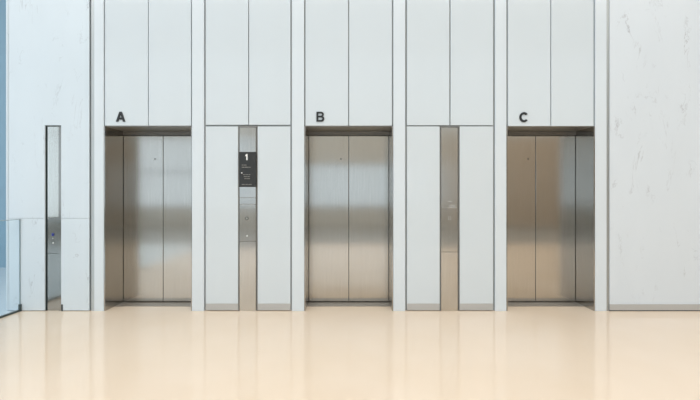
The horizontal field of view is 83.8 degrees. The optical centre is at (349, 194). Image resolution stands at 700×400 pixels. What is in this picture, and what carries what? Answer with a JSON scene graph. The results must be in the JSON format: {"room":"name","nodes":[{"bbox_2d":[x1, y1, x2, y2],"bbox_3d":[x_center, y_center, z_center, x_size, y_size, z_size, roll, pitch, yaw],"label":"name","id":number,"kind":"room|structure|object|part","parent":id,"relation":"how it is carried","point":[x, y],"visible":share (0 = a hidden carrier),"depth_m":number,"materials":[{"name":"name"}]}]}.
{"room":"elevator lobby","nodes":[
{"label":"elevator lobby","id":0,"kind":"room"},
{"bbox_2d":[0,0,5,267],"bbox_3d":[-8.088,-2.713,8.100,9.824,8.400,0.200,0,0,0],"label":"wall","id":1,"kind":"structure","parent":0,"point":[2,2],"depth_m":8.00,"materials":[{"name":"blue"}]},
{"bbox_2d":[0,268,699,399],"bbox_3d":[0.000,1.547,3.600,26.000,0.120,9.200,0,0,0],"label":"floor","id":2,"kind":"structure","parent":0,"point":[115,353],"depth_m":3.64,"materials":[{"name":"beige stone"}]},
{"bbox_2d":[0,219,21,317],"bbox_3d":[-4.221,0.897,3.897,0.034,1.181,2.195,0,0,0],"label":"glass railing","id":3,"kind":"object","parent":2,"relation":"on","point":[19,304],"visible":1,"depth_m":4.99,"materials":[{"name":"blue"}]},
{"bbox_3d":[-4.224,1.476,3.897,0.028,0.022,2.194,0,0,0],"label":"rail","id":4,"kind":"part","parent":3,"relation":"part of","materials":[{"name":"grey"}]},
{"bbox_2d":[6,0,699,310],"bbox_3d":[4.297,-2.713,5.172,17.406,8.400,0.356,0,0,0],"label":"wall","id":5,"kind":"structure","parent":0,"point":[348,44],"depth_m":5.00,"materials":[{"name":"grey"}]},
{"bbox_2d":[46,125,60,310],"bbox_3d":[-3.805,0.297,5.024,0.210,2.381,0.043,0,0,0],"label":"panel","id":6,"kind":"object","parent":5,"relation":"attached to","point":[53,132],"visible":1,"depth_m":5.01,"materials":[{"name":"grey metal"}]},
{"bbox_3d":[-3.815,1.119,5.027,0.145,0.734,0.029,0,0,0],"label":"plate","id":7,"kind":"part","parent":6,"relation":"part of","materials":[{"name":"metal"}]},
{"bbox_3d":[-3.815,0.520,5.027,0.145,0.457,0.029,0,0,0],"label":"plate","id":8,"kind":"part","parent":6,"relation":"part of","materials":[{"name":"metal"}]},
{"bbox_3d":[-3.815,-0.295,5.027,0.145,1.167,0.029,0,0,0],"label":"plate","id":9,"kind":"part","parent":6,"relation":"part of","materials":[{"name":"metal"}]},
{"bbox_2d":[94,0,104,310],"bbox_3d":[-3.216,-2.713,5.012,0.122,8.400,0.036,0,0,0],"label":"trim","id":10,"kind":"structure","parent":5,"relation":"attached to","point":[99,5],"depth_m":5.00,"materials":[{"name":"white metal"}]},
{"bbox_2d":[116,112,124,121],"bbox_3d":[-2.937,-1.003,4.994,0.118,0.126,0.012,0,0,0],"label":"letter sign","id":11,"kind":"object","parent":5,"relation":"attached to","point":[120,113],"visible":1,"depth_m":4.99,"materials":[{"name":"black metal"}]},
{"bbox_3d":[-2.866,-3.901,5.015,0.550,6.023,0.030,0,0,0],"label":"wall panel","id":12,"kind":"part","parent":5,"relation":"part of","materials":[{"name":"white paint"}]},
{"bbox_2d":[104,126,191,310],"bbox_3d":[-2.590,0.293,5.242,1.128,2.388,0.485,0,0,0],"label":"elevator","id":13,"kind":"structure","parent":5,"relation":"in","point":[148,169],"depth_m":5.40,"materials":[{"name":"metal"}]},
{"bbox_3d":[-2.865,0.327,5.423,0.544,2.288,0.035,0,0,0],"label":"door","id":14,"kind":"part","parent":13,"relation":"part of","materials":[{"name":"silver metal"}]},
{"bbox_3d":[-2.590,1.485,5.332,1.102,0.004,0.265,0,0,0],"label":"sill","id":15,"kind":"part","parent":13,"relation":"part of","materials":[{"name":"silver metal"}]},
{"bbox_3d":[-2.315,0.327,5.423,0.544,2.288,0.035,0,0,0],"label":"door","id":16,"kind":"part","parent":13,"relation":"part of","materials":[{"name":"silver metal"}]},
{"bbox_3d":[-2.310,-3.901,5.015,0.541,6.023,0.030,0,0,0],"label":"wall panel","id":17,"kind":"part","parent":5,"relation":"part of","materials":[{"name":"white paint"}]},
{"bbox_2d":[192,0,204,310],"bbox_3d":[-1.947,-2.713,5.012,0.154,8.400,0.036,0,0,0],"label":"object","id":18,"kind":"structure","parent":5,"relation":"attached to","point":[198,6],"depth_m":5.00,"materials":[{"name":"white metal"}]},
{"bbox_3d":[-1.643,0.257,5.015,0.414,2.273,0.030,0,0,0],"label":"wall panel","id":19,"kind":"part","parent":5,"relation":"part of","materials":[{"name":"white paint"}]},
{"bbox_3d":[-1.643,1.435,5.016,0.414,0.083,0.027,0,0,0],"label":"kick plate","id":20,"kind":"part","parent":5,"relation":"part of","materials":[{"name":"grey metal"}]},
{"bbox_3d":[-1.578,-3.906,5.015,0.545,6.013,0.030,0,0,0],"label":"wall panel","id":21,"kind":"part","parent":5,"relation":"part of","materials":[{"name":"white paint"}]},
{"bbox_2d":[238,126,257,310],"bbox_3d":[-1.310,0.303,5.003,0.244,2.369,0.054,0,0,0],"label":"panel","id":22,"kind":"object","parent":5,"relation":"attached to","point":[247,135],"visible":1,"depth_m":5.00,"materials":[{"name":"grey metal"}]},
{"bbox_3d":[-1.313,1.042,5.015,0.210,0.887,0.022,0,0,0],"label":"plate","id":23,"kind":"part","parent":22,"relation":"part of","materials":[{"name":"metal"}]},
{"bbox_3d":[-1.313,0.358,5.015,0.210,0.473,0.022,0,0,0],"label":"plate","id":24,"kind":"part","parent":22,"relation":"part of","materials":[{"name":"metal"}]},
{"bbox_3d":[-1.313,0.078,5.015,0.210,0.080,0.022,0,0,0],"label":"plate","id":25,"kind":"part","parent":22,"relation":"part of","materials":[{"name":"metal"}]},
{"bbox_3d":[-1.313,-0.417,5.015,0.210,0.902,0.022,0,0,0],"label":"plate","id":26,"kind":"part","parent":22,"relation":"part of","materials":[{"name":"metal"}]},
{"bbox_3d":[-1.192,0.303,5.016,0.006,2.369,0.028,0,0,0],"label":"frame","id":27,"kind":"part","parent":22,"relation":"part of","materials":[{"name":"grey metal"}]},
{"bbox_3d":[-1.029,-3.906,5.015,0.530,6.013,0.030,0,0,0],"label":"wall panel","id":28,"kind":"part","parent":5,"relation":"part of","materials":[{"name":"white paint"}]},
{"bbox_3d":[-0.974,0.257,5.015,0.420,2.273,0.030,0,0,0],"label":"wall panel","id":29,"kind":"part","parent":5,"relation":"part of","materials":[{"name":"white paint"}]},
{"bbox_3d":[-0.974,1.435,5.016,0.420,0.083,0.027,0,0,0],"label":"kick plate","id":30,"kind":"part","parent":5,"relation":"part of","materials":[{"name":"grey metal"}]},
{"bbox_2d":[292,0,303,310],"bbox_3d":[-0.666,-2.713,5.012,0.158,8.400,0.036,0,0,0],"label":"trim","id":31,"kind":"structure","parent":5,"relation":"attached to","point":[297,5],"depth_m":5.00,"materials":[{"name":"white metal"}]},
{"bbox_2d":[316,112,323,121],"bbox_3d":[-0.379,-1.003,4.994,0.101,0.126,0.012,0,0,0],"label":"letter sign","id":32,"kind":"object","parent":5,"relation":"attached to","point":[317,113],"visible":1,"depth_m":4.99,"materials":[{"name":"black metal"}]},
{"bbox_3d":[-0.297,-3.901,5.015,0.547,6.023,0.030,0,0,0],"label":"wall panel","id":33,"kind":"part","parent":5,"relation":"part of","materials":[{"name":"white paint"}]},
{"bbox_2d":[304,125,392,310],"bbox_3d":[-0.017,0.293,5.242,1.136,2.388,0.485,0,0,0],"label":"elevator","id":34,"kind":"structure","parent":5,"relation":"in","point":[348,170],"depth_m":5.40,"materials":[{"name":"metal"}]},
{"bbox_3d":[-0.294,0.327,5.423,0.548,2.288,0.035,0,0,0],"label":"door","id":35,"kind":"part","parent":34,"relation":"part of","materials":[{"name":"silver metal"}]},
{"bbox_3d":[-0.017,1.485,5.332,1.110,0.004,0.265,0,0,0],"label":"sill","id":36,"kind":"part","parent":34,"relation":"part of","materials":[{"name":"silver metal"}]},
{"bbox_3d":[0.260,0.327,5.423,0.548,2.288,0.035,0,0,0],"label":"door","id":37,"kind":"part","parent":34,"relation":"part of","materials":[{"name":"silver metal"}]},
{"bbox_3d":[0.263,-3.901,5.015,0.549,6.023,0.030,0,0,0],"label":"wall panel","id":38,"kind":"part","parent":5,"relation":"part of","materials":[{"name":"white paint"}]},
{"bbox_2d":[393,0,404,310],"bbox_3d":[0.631,-2.713,5.012,0.153,8.400,0.036,0,0,0],"label":"trim","id":39,"kind":"structure","parent":5,"relation":"attached to","point":[398,5],"depth_m":5.00,"materials":[{"name":"white metal"}]},
{"bbox_3d":[0.940,0.257,5.015,0.419,2.273,0.030,0,0,0],"label":"wall panel","id":40,"kind":"part","parent":5,"relation":"part of","materials":[{"name":"white paint"}]},
{"bbox_3d":[0.940,1.435,5.016,0.419,0.083,0.027,0,0,0],"label":"kick plate","id":41,"kind":"part","parent":5,"relation":"part of","materials":[{"name":"grey metal"}]},
{"bbox_3d":[1.003,-3.904,5.015,0.544,6.018,0.030,0,0,0],"label":"wall panel","id":42,"kind":"part","parent":5,"relation":"part of","materials":[{"name":"white paint"}]},
{"bbox_2d":[440,127,458,310],"bbox_3d":[1.278,0.305,5.015,0.249,2.364,0.030,0,0,0],"label":"panel","id":43,"kind":"object","parent":5,"relation":"attached to","point":[449,136],"visible":1,"depth_m":5.00,"materials":[{"name":"grey metal"}]},
{"bbox_3d":[1.276,1.109,5.015,0.212,0.753,0.022,0,0,0],"label":"plate","id":44,"kind":"part","parent":43,"relation":"part of","materials":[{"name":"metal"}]},
{"bbox_3d":[1.276,0.446,5.015,0.212,0.567,0.022,0,0,0],"label":"plate","id":45,"kind":"part","parent":43,"relation":"part of","materials":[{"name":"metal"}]},
{"bbox_3d":[1.276,-0.352,5.015,0.212,1.021,0.022,0,0,0],"label":"plate","id":46,"kind":"part","parent":43,"relation":"part of","materials":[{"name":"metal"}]},
{"bbox_3d":[1.400,0.305,5.016,0.006,2.364,0.028,0,0,0],"label":"frame","id":47,"kind":"part","parent":43,"relation":"part of","materials":[{"name":"grey metal"}]},
{"bbox_3d":[1.562,-3.904,5.015,0.545,6.018,0.030,0,0,0],"label":"wall panel","id":48,"kind":"part","parent":5,"relation":"part of","materials":[{"name":"white paint"}]},
{"bbox_3d":[1.621,0.257,5.015,0.428,2.273,0.030,0,0,0],"label":"wall panel","id":49,"kind":"part","parent":5,"relation":"part of","materials":[{"name":"white paint"}]},
{"bbox_3d":[1.621,1.435,5.016,0.428,0.083,0.027,0,0,0],"label":"kick plate","id":50,"kind":"part","parent":5,"relation":"part of","materials":[{"name":"grey metal"}]},
{"bbox_2d":[494,0,505,310],"bbox_3d":[1.931,-2.713,5.012,0.145,8.400,0.036,0,0,0],"label":"trim","id":51,"kind":"structure","parent":5,"relation":"attached to","point":[499,5],"depth_m":5.00,"materials":[{"name":"white metal"}]},
{"bbox_2d":[519,112,526,121],"bbox_3d":[2.221,-0.996,4.994,0.104,0.128,0.012,0,0,0],"label":"letter sign","id":52,"kind":"object","parent":5,"relation":"attached to","point":[522,113],"visible":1,"depth_m":4.99,"materials":[{"name":"black metal"}]},
{"bbox_3d":[2.297,-3.899,5.015,0.544,6.028,0.030,0,0,0],"label":"wall panel","id":53,"kind":"part","parent":5,"relation":"part of","materials":[{"name":"white paint"}]},
{"bbox_2d":[506,125,594,310],"bbox_3d":[2.573,0.293,5.242,1.131,2.388,0.485,0,0,0],"label":"elevator","id":54,"kind":"structure","parent":5,"relation":"in","point":[550,170],"depth_m":5.40,"materials":[{"name":"metal"}]},
{"bbox_3d":[2.297,0.327,5.423,0.545,2.288,0.035,0,0,0],"label":"door","id":55,"kind":"part","parent":54,"relation":"part of","materials":[{"name":"silver metal"}]},
{"bbox_3d":[2.573,1.485,5.332,1.105,0.004,0.265,0,0,0],"label":"sill","id":56,"kind":"part","parent":54,"relation":"part of","materials":[{"name":"silver metal"}]},
{"bbox_3d":[2.849,0.327,5.423,0.545,2.288,0.035,0,0,0],"label":"door","id":57,"kind":"part","parent":54,"relation":"part of","materials":[{"name":"silver metal"}]},
{"bbox_3d":[2.852,-3.899,5.015,0.542,6.028,0.030,0,0,0],"label":"wall panel","id":58,"kind":"part","parent":5,"relation":"part of","materials":[{"name":"white paint"}]},
{"bbox_2d":[594,0,606,310],"bbox_3d":[3.214,-2.713,5.012,0.146,8.400,0.036,0,0,0],"label":"trim","id":59,"kind":"structure","parent":5,"relation":"attached to","point":[600,6],"depth_m":5.00,"materials":[{"name":"white metal"}]},
{"bbox_2d":[609,304,699,309],"bbox_3d":[8.162,1.438,4.996,9.677,0.075,0.008,0,0,0],"label":"baseboard","id":60,"kind":"structure","parent":5,"relation":"attached to","point":[611,306],"depth_m":4.99,"materials":[{"name":"grey metal"}]}
]}

